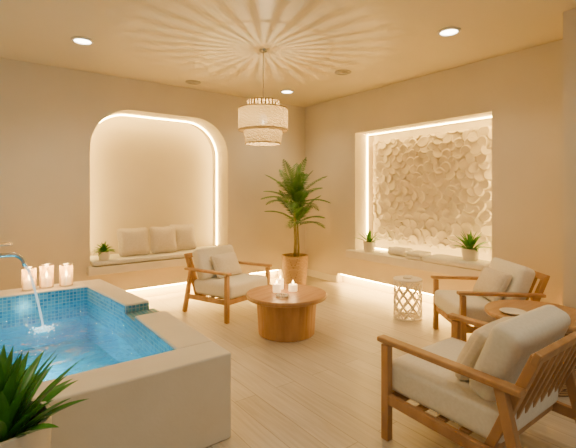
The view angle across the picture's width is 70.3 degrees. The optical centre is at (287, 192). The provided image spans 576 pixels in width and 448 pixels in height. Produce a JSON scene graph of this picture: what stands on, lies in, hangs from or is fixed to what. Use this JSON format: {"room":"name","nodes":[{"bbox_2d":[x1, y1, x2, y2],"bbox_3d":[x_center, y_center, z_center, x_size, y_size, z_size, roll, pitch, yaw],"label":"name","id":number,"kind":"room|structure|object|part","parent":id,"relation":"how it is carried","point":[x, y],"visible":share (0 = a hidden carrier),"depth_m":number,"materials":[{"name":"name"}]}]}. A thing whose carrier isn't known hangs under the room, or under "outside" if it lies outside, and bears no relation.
{"room":"spa relaxation room","nodes":[
{"label":"spa relaxation room","id":0,"kind":"room"},
{"bbox_2d":[90,116,212,255],"bbox_3d":[-2.440,-0.035,5.606,6.050,2.870,0.050,0,0,-37],"label":"wall","id":1,"kind":"structure","parent":0,"point":[144,172],"depth_m":5.90,"materials":[{"name":"paint"}]},
{"bbox_2d":[0,57,304,290],"bbox_3d":[-2.274,-0.035,5.386,6.050,2.870,0.500,0,0,-37],"label":"wall","id":2,"kind":"structure","parent":0,"point":[50,115],"depth_m":4.94,"materials":[{"name":"paint"}]},
{"bbox_2d":[87,246,214,275],"bbox_3d":[-1.761,0.909,5.685,1.970,0.163,0.620,0,0,-37],"label":"built-in bench","id":3,"kind":"object","parent":2,"relation":"attached to","point":[116,263],"visible":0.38,"depth_m":5.25,"materials":[{"name":"paint"}]},
{"bbox_2d":[93,241,115,259],"bbox_3d":[-2.283,0.707,5.071,0.290,0.234,0.324,0,0,-23],"label":"potted fern","id":4,"kind":"object","parent":3,"relation":"on","point":[103,252],"visible":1,"depth_m":5.03,"materials":[{"name":"green plant"}]},
{"bbox_2d":[98,251,109,259],"bbox_3d":[-2.280,0.774,5.069,0.140,0.100,0.140,0,0,-37],"label":"pot","id":5,"kind":"object","parent":4,"relation":"on","point":[103,255],"depth_m":5.02,"materials":[{"name":"beige ceramic"}]},
{"bbox_3d":[-1.764,0.908,5.689,1.884,0.037,0.610,0,0,-37],"label":"seat","id":6,"kind":"part","parent":3,"relation":"part of","materials":[{"name":"paint"}]},
{"bbox_2d":[117,227,149,256],"bbox_3d":[-2.044,0.644,5.421,0.413,0.357,0.221,0,0,-37],"label":"throw pillow","id":7,"kind":"object","parent":3,"relation":"on","point":[134,241],"visible":1,"depth_m":5.34,"materials":[{"name":"fabric"}]},
{"bbox_2d":[149,226,176,253],"bbox_3d":[-1.725,0.644,5.662,0.366,0.359,0.208,0,0,-37],"label":"throw pillow","id":8,"kind":"object","parent":3,"relation":"on","point":[163,239],"visible":1,"depth_m":5.59,"materials":[{"name":"fabric"}]},
{"bbox_2d":[169,223,196,249],"bbox_3d":[-1.534,0.639,5.957,0.410,0.371,0.204,0,0,-42],"label":"throw pillow","id":9,"kind":"object","parent":3,"relation":"on","point":[185,233],"visible":0.7,"depth_m":5.91,"materials":[{"name":"fabric"}]},
{"bbox_2d":[101,114,216,244],"bbox_3d":[-1.857,-0.127,5.813,1.878,1.874,0.014,0,0,-37],"label":"strip light","id":10,"kind":"object","parent":2,"relation":"attached to","point":[121,114],"visible":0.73,"depth_m":6.22,"materials":[{"name":"white plastic"}]},
{"bbox_2d":[128,270,276,290],"bbox_3d":[-1.325,1.258,5.829,2.900,0.011,0.025,0,0,-37],"label":"wall strip","id":11,"kind":"object","parent":2,"relation":"attached to","point":[272,270],"visible":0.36,"depth_m":5.55,"materials":[{"name":"white plastic"}]},
{"bbox_2d":[128,271,276,297],"bbox_3d":[-1.377,1.326,5.899,2.980,0.148,0.040,0,0,-37],"label":"toe kick","id":12,"kind":"object","parent":2,"relation":"attached to","point":[150,292],"visible":0.36,"depth_m":5.63,"materials":[{"name":"paint"}]},
{"bbox_2d":[0,0,575,106],"bbox_3d":[-0.118,-1.530,2.898,6.700,0.120,7.170,0,0,-37],"label":"ceiling","id":13,"kind":"structure","parent":0,"point":[216,44],"depth_m":3.84,"materials":[{"name":"paint"}]},
{"bbox_2d":[71,36,93,44],"bbox_3d":[-1.975,-1.462,3.933,0.200,0.015,0.200,0,0,-37],"label":"recessed light","id":14,"kind":"object","parent":13,"relation":"in","point":[76,39],"visible":1,"depth_m":3.92,"materials":[{"name":"beige paint"}]},
{"bbox_2d":[185,80,200,84],"bbox_3d":[-1.256,-1.462,5.414,0.200,0.014,0.200,0,0,-37],"label":"ceiling speaker","id":15,"kind":"object","parent":13,"relation":"attached to","point":[194,82],"depth_m":5.39},
{"bbox_2d":[238,48,287,145],"bbox_3d":[-0.256,-0.985,4.202,0.516,0.971,0.516,0,0,-37],"label":"pendant lamp","id":16,"kind":"object","parent":13,"relation":"hanging from","point":[263,123],"visible":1,"depth_m":4.02,"materials":[{"name":"beige fabric"}]},
{"bbox_3d":[-0.256,-1.150,4.202,0.007,0.600,0.007,0,0,30],"label":"cord","id":17,"kind":"part","parent":16,"relation":"part of","materials":[{"name":"brown plastic"}]},
{"bbox_2d":[280,89,293,93],"bbox_3d":[-0.013,-1.462,5.900,0.200,0.015,0.200,0,0,-37],"label":"recessed light","id":18,"kind":"object","parent":13,"relation":"in","point":[286,91],"visible":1,"depth_m":5.89,"materials":[{"name":"beige paint"}]},
{"bbox_2d":[335,70,350,74],"bbox_3d":[0.667,-1.462,4.973,0.200,0.014,0.200,0,0,-37],"label":"ceiling speaker","id":19,"kind":"object","parent":13,"relation":"attached to","point":[340,72],"depth_m":4.95},
{"bbox_2d":[437,27,460,36],"bbox_3d":[1.461,-1.462,3.711,0.200,0.015,0.200,0,0,-37],"label":"recessed light","id":20,"kind":"object","parent":13,"relation":"in","point":[448,31],"visible":1,"depth_m":3.70,"materials":[{"name":"beige paint"}]},
{"bbox_2d":[143,276,575,447],"bbox_3d":[-0.118,1.450,2.898,6.700,0.100,7.170,0,0,-37],"label":"floor","id":21,"kind":"structure","parent":0,"point":[322,390],"depth_m":3.14,"materials":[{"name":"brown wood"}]},
{"bbox_2d":[0,345,86,447],"bbox_3d":[-1.042,0.978,1.425,0.599,0.844,0.630,0,0,-37],"label":"potted plant","id":22,"kind":"object","parent":21,"relation":"on","point":[25,421],"visible":1,"depth_m":1.44,"materials":[{"name":"green plant"}]},
{"bbox_2d":[0,399,51,447],"bbox_3d":[-1.013,1.100,1.428,0.330,0.600,0.330,0,0,-37],"label":"pot","id":23,"kind":"object","parent":22,"relation":"on","point":[12,438],"depth_m":1.41,"materials":[{"name":"beige ceramic"}]},
{"bbox_2d":[0,279,230,447],"bbox_3d":[-1.906,1.143,2.696,2.100,0.515,2.480,0,0,-37],"label":"plunge pool","id":24,"kind":"object","parent":21,"relation":"on","point":[147,378],"visible":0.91,"depth_m":2.30,"materials":[{"name":"paint"}]},
{"bbox_2d":[0,242,26,266],"bbox_3d":[-2.370,0.633,2.672,1.130,0.553,0.100,0,0,-37],"label":"faucet","id":25,"kind":"object","parent":24,"relation":"on","point":[20,257],"visible":1,"depth_m":2.96,"materials":[{"name":"silver metal"}]},
{"bbox_3d":[-2.356,0.659,2.682,1.096,0.461,0.032,0,0,-37],"label":"gooseneck spout","id":26,"kind":"part","parent":25,"relation":"part of","materials":[{"name":"silver metal"}]},
{"bbox_2d":[21,266,36,290],"bbox_3d":[-2.366,0.782,3.739,0.121,0.203,0.121,0,0,-37],"label":"candle jar","id":27,"kind":"object","parent":24,"relation":"on","point":[27,286],"visible":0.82,"depth_m":3.70,"materials":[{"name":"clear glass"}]},
{"bbox_2d":[25,266,57,334],"bbox_3d":[-1.819,0.776,3.026,0.215,0.482,0.185,0,0,-37],"label":"water stream","id":28,"kind":"object","parent":24,"relation":"on","point":[43,327],"visible":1,"depth_m":3.02,"materials":[{"name":"white"}]},
{"bbox_2d":[39,264,53,288],"bbox_3d":[-2.261,0.777,3.831,0.121,0.213,0.121,0,0,-37],"label":"candle jar","id":29,"kind":"object","parent":24,"relation":"on","point":[46,282],"visible":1,"depth_m":3.80,"materials":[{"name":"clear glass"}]},
{"bbox_2d":[59,263,72,286],"bbox_3d":[-2.121,0.782,3.911,0.121,0.203,0.121,0,0,-37],"label":"candle jar","id":30,"kind":"object","parent":24,"relation":"on","point":[66,279],"visible":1,"depth_m":3.88,"materials":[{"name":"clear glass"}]},
{"bbox_2d":[182,245,271,323],"bbox_3d":[-0.726,1.030,4.872,0.795,0.748,0.731,0,0,38],"label":"armchair","id":31,"kind":"object","parent":21,"relation":"on","point":[218,269],"visible":0.97,"depth_m":4.74,"materials":[{"name":"beige fabric"}]},
{"bbox_3d":[-1.174,1.147,4.796,0.162,0.514,0.041,0,0,38],"label":"leg","id":32,"kind":"part","parent":31,"relation":"part of","materials":[{"name":"brown wood"}]},
{"bbox_3d":[-1.128,0.977,4.803,0.237,0.491,0.032,0,0,38],"label":"post","id":33,"kind":"part","parent":31,"relation":"part of","materials":[{"name":"brown wood"}]},
{"bbox_3d":[-0.921,1.193,4.598,0.674,0.082,0.028,0,0,38],"label":"rail","id":34,"kind":"part","parent":31,"relation":"part of","materials":[{"name":"brown wood"}]},
{"bbox_3d":[-0.910,0.880,4.590,0.736,0.046,0.060,0,0,38],"label":"armrest","id":35,"kind":"part","parent":31,"relation":"part of","materials":[{"name":"brown wood"}]},
{"bbox_2d":[192,245,233,279],"bbox_3d":[-0.873,0.839,4.987,0.244,0.365,0.589,0,0,38],"label":"cushion","id":36,"kind":"object","parent":31,"relation":"on","point":[204,258],"depth_m":4.80,"materials":[{"name":"fabric"}]},
{"bbox_2d":[210,252,241,278],"bbox_3d":[-0.740,0.862,4.919,0.196,0.266,0.413,0,0,34],"label":"throw pillow","id":37,"kind":"object","parent":31,"relation":"on","point":[228,262],"depth_m":4.84,"materials":[{"name":"fabric"}]},
{"bbox_3d":[-0.656,1.147,4.392,0.046,0.506,0.041,0,0,38],"label":"leg","id":38,"kind":"part","parent":31,"relation":"part of","materials":[{"name":"brown wood"}]},
{"bbox_2d":[194,273,266,298],"bbox_3d":[-0.670,1.080,4.829,0.628,0.186,0.635,0,0,38],"label":"seat cushion","id":39,"kind":"object","parent":31,"relation":"on","point":[212,286],"depth_m":4.63,"materials":[{"name":"fabric"}]},
{"bbox_3d":[-0.453,1.184,4.659,0.028,0.055,0.626,0,0,38],"label":"rail","id":40,"kind":"part","parent":31,"relation":"part of","materials":[{"name":"brown wood"}]},
{"bbox_3d":[-0.496,0.880,5.119,0.736,0.046,0.060,0,0,38],"label":"armrest","id":41,"kind":"part","parent":31,"relation":"part of","materials":[{"name":"brown wood"}]},
{"bbox_3d":[-0.242,1.147,4.921,0.046,0.506,0.041,0,0,38],"label":"leg","id":42,"kind":"part","parent":31,"relation":"part of","materials":[{"name":"brown wood"}]},
{"bbox_2d":[246,284,326,341],"bbox_3d":[-0.015,1.199,4.108,0.810,0.402,0.810,0,0,36],"label":"coffee table","id":43,"kind":"object","parent":21,"relation":"on","point":[291,318],"visible":0.97,"depth_m":3.87,"materials":[{"name":"brown wood"}]},
{"bbox_2d":[273,280,280,292],"bbox_3d":[-0.113,0.934,4.122,0.080,0.126,0.080,0,0,-37],"label":"pillar candle","id":44,"kind":"object","parent":43,"relation":"on","point":[276,286],"visible":1,"depth_m":4.09,"materials":[{"name":"beige wax"}]},
{"bbox_2d":[277,275,283,288],"bbox_3d":[-0.080,0.924,4.260,0.070,0.146,0.070,0,0,-37],"label":"pillar candle","id":45,"kind":"object","parent":43,"relation":"on","point":[281,281],"visible":0.8,"depth_m":4.23,"materials":[{"name":"beige wax"}]},
{"bbox_2d":[276,293,288,297],"bbox_3d":[-0.055,0.984,3.928,0.125,0.026,0.126,0,0,-37],"label":"bead garland","id":46,"kind":"object","parent":43,"relation":"on","point":[278,294],"visible":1,"depth_m":3.90,"materials":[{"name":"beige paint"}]},
{"bbox_2d":[289,281,296,291],"bbox_3d":[0.051,0.942,4.170,0.090,0.111,0.090,0,0,-37],"label":"pillar candle","id":47,"kind":"object","parent":43,"relation":"on","point":[292,287],"visible":1,"depth_m":4.13,"materials":[{"name":"beige wax"}]},
{"bbox_2d":[261,157,329,284],"bbox_3d":[0.101,0.440,6.009,1.019,1.919,1.174,0,0,-2],"label":"potted palm","id":48,"kind":"object","parent":21,"relation":"on","point":[294,264],"visible":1,"depth_m":5.91,"materials":[{"name":"green plant"}]},
{"bbox_2d":[282,253,307,284],"bbox_3d":[0.102,1.155,6.012,0.390,0.490,0.390,0,0,-37],"label":"planter","id":49,"kind":"object","parent":48,"relation":"on","point":[294,265],"depth_m":5.86,"materials":[{"name":"beige wicker"}]},
{"bbox_2d":[393,275,422,321],"bbox_3d":[1.346,1.177,4.595,0.316,0.443,0.316,0,0,-37],"label":"side table","id":50,"kind":"object","parent":21,"relation":"on","point":[414,279],"visible":0.99,"depth_m":4.51,"materials":[{"name":"beige paint"}]},
{"bbox_2d":[403,275,412,278],"bbox_3d":[1.346,0.943,4.595,0.090,0.024,0.140,0,0,24],"label":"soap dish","id":51,"kind":"object","parent":50,"relation":"on","point":[404,276],"visible":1,"depth_m":4.56,"materials":[{"name":"beige ceramic"}]},
{"bbox_2d":[377,305,575,447],"bbox_3d":[1.073,1.006,2.248,0.779,0.797,0.846,0,0,-37],"label":"armchair","id":52,"kind":"object","parent":21,"relation":"on","point":[510,373],"visible":1,"depth_m":2.02,"materials":[{"name":"beige fabric"}]},
{"bbox_3d":[0.563,1.131,2.331,0.044,0.539,0.049,0,0,-37],"label":"leg","id":53,"kind":"part","parent":52,"relation":"part of","materials":[{"name":"brown wood"}]},
{"bbox_3d":[0.851,1.170,2.542,0.666,0.059,0.029,0,0,-37],"label":"rail","id":54,"kind":"part","parent":52,"relation":"part of","materials":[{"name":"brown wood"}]},
{"bbox_3d":[0.778,1.179,2.045,0.029,0.088,0.717,0,0,-37],"label":"rail","id":55,"kind":"part","parent":52,"relation":"part of","materials":[{"name":"brown wood"}]},
{"bbox_3d":[0.769,0.846,2.057,0.064,0.049,0.784,0,0,-37],"label":"armrest","id":56,"kind":"part","parent":52,"relation":"part of","materials":[{"name":"brown wood"}]},
{"bbox_3d":[1.134,1.131,2.762,0.044,0.539,0.049,0,0,-37],"label":"leg","id":57,"kind":"part","parent":52,"relation":"part of","materials":[{"name":"brown wood"}]},
{"bbox_3d":[1.341,0.846,2.488,0.064,0.049,0.784,0,0,-37],"label":"armrest","id":58,"kind":"part","parent":52,"relation":"part of","materials":[{"name":"brown wood"}]},
{"bbox_2d":[392,337,557,442],"bbox_3d":[1.028,1.059,2.308,0.676,0.199,0.669,0,0,-37],"label":"seat cushion","id":59,"kind":"object","parent":52,"relation":"on","point":[436,388],"depth_m":2.10,"materials":[{"name":"fabric"}]},
{"bbox_2d":[455,316,513,379],"bbox_3d":[1.076,0.827,2.196,0.440,0.283,0.209,0,0,-41],"label":"throw pillow","id":60,"kind":"object","parent":52,"relation":"on","point":[469,355],"depth_m":2.07,"materials":[{"name":"fabric"}]},
{"bbox_3d":[0.984,1.131,1.772,0.044,0.548,0.173,0,0,-37],"label":"leg","id":61,"kind":"part","parent":52,"relation":"part of","materials":[{"name":"brown wood"}]},
{"bbox_3d":[0.992,0.949,1.820,0.034,0.523,0.252,0,0,-37],"label":"post","id":62,"kind":"part","parent":52,"relation":"part of","materials":[{"name":"brown wood"}]},
{"bbox_2d":[469,305,570,401],"bbox_3d":[1.193,0.802,2.088,0.627,0.389,0.260,0,0,-37],"label":"cushion","id":63,"kind":"object","parent":52,"relation":"on","point":[501,348],"depth_m":1.94,"materials":[{"name":"fabric"}]},
{"bbox_3d":[1.199,1.175,2.081,0.666,0.049,0.029,0,0,-37],"label":"rail","id":64,"kind":"part","parent":52,"relation":"part of","materials":[{"name":"brown wood"}]},
{"bbox_3d":[1.314,0.704,1.928,0.686,0.062,0.046,0,0,-37],"label":"rail","id":65,"kind":"part","parent":52,"relation":"part of","materials":[{"name":"brown wood"}]},
{"bbox_3d":[1.349,1.179,2.476,0.029,0.088,0.717,0,0,-37],"label":"rail","id":66,"kind":"part","parent":52,"relation":"part of","materials":[{"name":"brown wood"}]},
{"bbox_3d":[1.507,0.949,2.208,0.034,0.523,0.252,0,0,-37],"label":"post","id":67,"kind":"part","parent":52,"relation":"part of","materials":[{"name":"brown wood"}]},
{"bbox_3d":[1.556,1.131,2.202,0.044,0.548,0.173,0,0,-37],"label":"leg","id":68,"kind":"part","parent":52,"relation":"part of","materials":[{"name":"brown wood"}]},
{"bbox_2d":[431,257,549,341],"bbox_3d":[1.873,1.026,3.868,0.803,0.756,0.739,0,0,1],"label":"armchair","id":69,"kind":"object","parent":21,"relation":"on","point":[503,279],"visible":0.66,"depth_m":3.65,"materials":[{"name":"beige fabric"}]},
{"bbox_3d":[1.524,1.144,4.213,0.046,0.511,0.042,0,0,1],"label":"leg","id":70,"kind":"part","parent":69,"relation":"part of","materials":[{"name":"brown wood"}]},
{"bbox_3d":[1.522,1.181,3.874,0.028,0.056,0.632,0,0,1],"label":"rail","id":71,"kind":"part","parent":69,"relation":"part of","materials":[{"name":"brown wood"}]},
{"bbox_3d":[1.849,0.875,4.208,0.744,0.046,0.060,0,0,1],"label":"armrest","id":72,"kind":"part","parent":69,"relation":"part of","materials":[{"name":"brown wood"}]},
{"bbox_3d":[1.512,1.144,3.534,0.046,0.511,0.042,0,0,1],"label":"leg","id":73,"kind":"part","parent":69,"relation":"part of","materials":[{"name":"brown wood"}]},
{"bbox_2d":[434,290,495,324],"bbox_3d":[1.801,1.076,3.869,0.634,0.188,0.642,0,0,1],"label":"seat cushion","id":74,"kind":"object","parent":69,"relation":"on","point":[446,302],"depth_m":3.75,"materials":[{"name":"fabric"}]},
{"bbox_3d":[1.851,1.191,3.529,0.681,0.083,0.028,0,0,1],"label":"rail","id":75,"kind":"part","parent":69,"relation":"part of","materials":[{"name":"brown wood"}]},
{"bbox_2d":[473,267,511,300],"bbox_3d":[1.913,0.856,3.839,0.198,0.269,0.417,0,0,-3],"label":"throw pillow","id":76,"kind":"object","parent":69,"relation":"on","point":[493,279],"depth_m":3.74,"materials":[{"name":"fabric"}]},
{"bbox_3d":[1.837,0.875,3.529,0.744,0.046,0.060,0,0,1],"label":"armrest","id":77,"kind":"part","parent":69,"relation":"part of","materials":[{"name":"brown wood"}]},
{"bbox_2d":[489,257,534,299],"bbox_3d":[2.062,0.833,3.864,0.247,0.369,0.595,0,0,1],"label":"cushion","id":78,"kind":"object","parent":69,"relation":"on","point":[515,278],"depth_m":3.64,"materials":[{"name":"fabric"}]},
{"bbox_3d":[2.145,0.972,3.557,0.240,0.496,0.032,0,0,1],"label":"post","id":79,"kind":"part","parent":69,"relation":"part of","materials":[{"name":"brown wood"}]},
{"bbox_3d":[2.252,0.740,3.861,0.044,0.059,0.651,0,0,1],"label":"rail","id":80,"kind":"part","parent":69,"relation":"part of","materials":[{"name":"brown wood"}]},
{"bbox_2d":[484,300,575,396],"bbox_3d":[1.873,1.146,3.064,0.724,0.512,0.724,0,0,-37],"label":"side table","id":81,"kind":"object","parent":21,"relation":"on","point":[492,308],"visible":0.28,"depth_m":3.16,"materials":[{"name":"brown wood"}]},
{"bbox_2d":[499,308,525,315],"bbox_3d":[1.669,0.882,3.036,0.180,0.014,0.180,0,0,-37],"label":"tray","id":82,"kind":"object","parent":81,"relation":"on","point":[511,311],"visible":0.87,"depth_m":3.05,"materials":[{"name":"beige"}]},
{"bbox_2d":[374,118,491,260],"bbox_3d":[1.734,-0.035,5.833,0.050,2.870,4.610,0,0,-37],"label":"wall","id":83,"kind":"structure","parent":0,"point":[485,122],"depth_m":5.50,"materials":[{"name":"paint"}]},
{"bbox_2d":[305,39,562,304],"bbox_3d":[1.546,-0.035,5.691,0.420,2.870,4.610,0,0,-37],"label":"wall","id":84,"kind":"structure","parent":0,"point":[522,90],"depth_m":4.70,"materials":[{"name":"paint"}]},
{"bbox_2d":[307,269,336,282],"bbox_3d":[0.524,1.345,6.686,0.013,0.110,0.788,0,0,-37],"label":"baseboard","id":85,"kind":"structure","parent":84,"relation":"attached to","point":[329,277],"depth_m":6.63,"materials":[{"name":"beige paint"}]},
{"bbox_2d":[341,274,431,294],"bbox_3d":[1.735,1.258,5.146,0.025,0.011,3.030,0,0,-37],"label":"led strip","id":86,"kind":"object","parent":84,"relation":"attached to","point":[341,274],"visible":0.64,"depth_m":5.75,"materials":[{"name":"white plastic"}]},
{"bbox_2d":[343,275,432,303],"bbox_3d":[1.808,1.326,5.194,0.040,0.148,3.100,0,0,-37],"label":"toe kick","id":87,"kind":"object","parent":84,"relation":"attached to","point":[426,298],"visible":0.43,"depth_m":5.83,"materials":[{"name":"paint"}]},
{"bbox_2d":[346,248,481,276],"bbox_3d":[1.781,0.895,5.268,0.545,0.110,2.370,0,0,-37],"label":"niche ledge","id":88,"kind":"object","parent":84,"relation":"attached to","point":[378,256],"visible":0.48,"depth_m":5.18,"materials":[{"name":"paint"}]},
{"bbox_2d":[355,230,379,251],"bbox_3d":[1.174,0.678,5.885,0.385,0.322,0.418,0,0,-37],"label":"potted succulent","id":89,"kind":"object","parent":88,"relation":"on","point":[369,245],"visible":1,"depth_m":5.83,"materials":[{"name":"beige ceramic"}]},
{"bbox_2d":[363,241,375,251],"bbox_3d":[1.171,0.769,5.891,0.180,0.140,0.180,0,0,-37],"label":"pot","id":90,"kind":"object","parent":89,"relation":"on","point":[369,246],"depth_m":5.82,"materials":[{"name":"beige ceramic"}]},
{"bbox_3d":[1.774,0.878,5.387,0.412,0.077,2.024,0,0,-37],"label":"sill","id":91,"kind":"part","parent":88,"relation":"part of","materials":[{"name":"paint"}]},
{"bbox_2d":[387,246,412,256],"bbox_3d":[1.516,0.787,5.524,0.210,0.100,0.260,0,0,-37],"label":"towels","id":92,"kind":"object","parent":88,"relation":"on","point":[400,251],"visible":0.9,"depth_m":5.46,"materials":[{"name":"fabric"}]},
{"bbox_2d":[406,250,430,260],"bbox_3d":[1.660,0.792,5.208,0.260,0.095,0.220,0,0,-40],"label":"folded blanket","id":93,"kind":"object","parent":88,"relation":"on","point":[416,254],"visible":0.86,"depth_m":5.13,"materials":[{"name":"fabric"}]},
{"bbox_2d":[422,254,490,269],"bbox_3d":[2.001,0.803,4.789,0.340,0.074,0.780,0,0,-37],"label":"bench cushion","id":94,"kind":"object","parent":88,"relation":"on","point":[457,261],"visible":0.71,"depth_m":4.69,"materials":[{"name":"fabric"}]},
{"bbox_2d":[450,231,490,260],"bbox_3d":[2.050,0.588,4.643,0.474,0.347,0.505,0,0,-37],"label":"potted succulent","id":95,"kind":"object","parent":94,"relation":"on","point":[469,253],"visible":1,"depth_m":4.60,"materials":[{"name":"green plant"}]},
{"bbox_2d":[461,248,478,260],"bbox_3d":[2.075,0.697,4.657,0.190,0.130,0.190,0,0,-37],"label":"pot","id":96,"kind":"object","parent":95,"relation":"on","point":[468,254],"depth_m":4.59,"materials":[{"name":"beige ceramic"}]},
{"bbox_2d":[367,116,491,234],"bbox_3d":[1.811,-0.041,5.415,0.016,1.681,2.016,0,0,-37],"label":"led strip","id":97,"kind":"object","parent":84,"relation":"attached to","point":[491,116],"visible":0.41,"depth_m":6.02,"materials":[{"name":"white plastic"}]},
{"bbox_2d":[372,126,491,254],"bbox_3d":[1.851,-0.030,5.446,0.048,1.500,1.870,0,0,-37],"label":"relief","id":98,"kind":"object","parent":84,"relation":"attached to","point":[429,189],"visible":0.96,"depth_m":5.35,"materials":[{"name":"paint"}]},
{"bbox_2d":[563,8,575,308],"bbox_3d":[3.414,-0.035,2.640,1.070,2.870,2.508,0,0,-37],"label":"pilaster","id":99,"kind":"object","parent":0,"point":[569,16],"visible":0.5,"depth_m":3.28,"materials":[{"name":"paint"}]}
]}

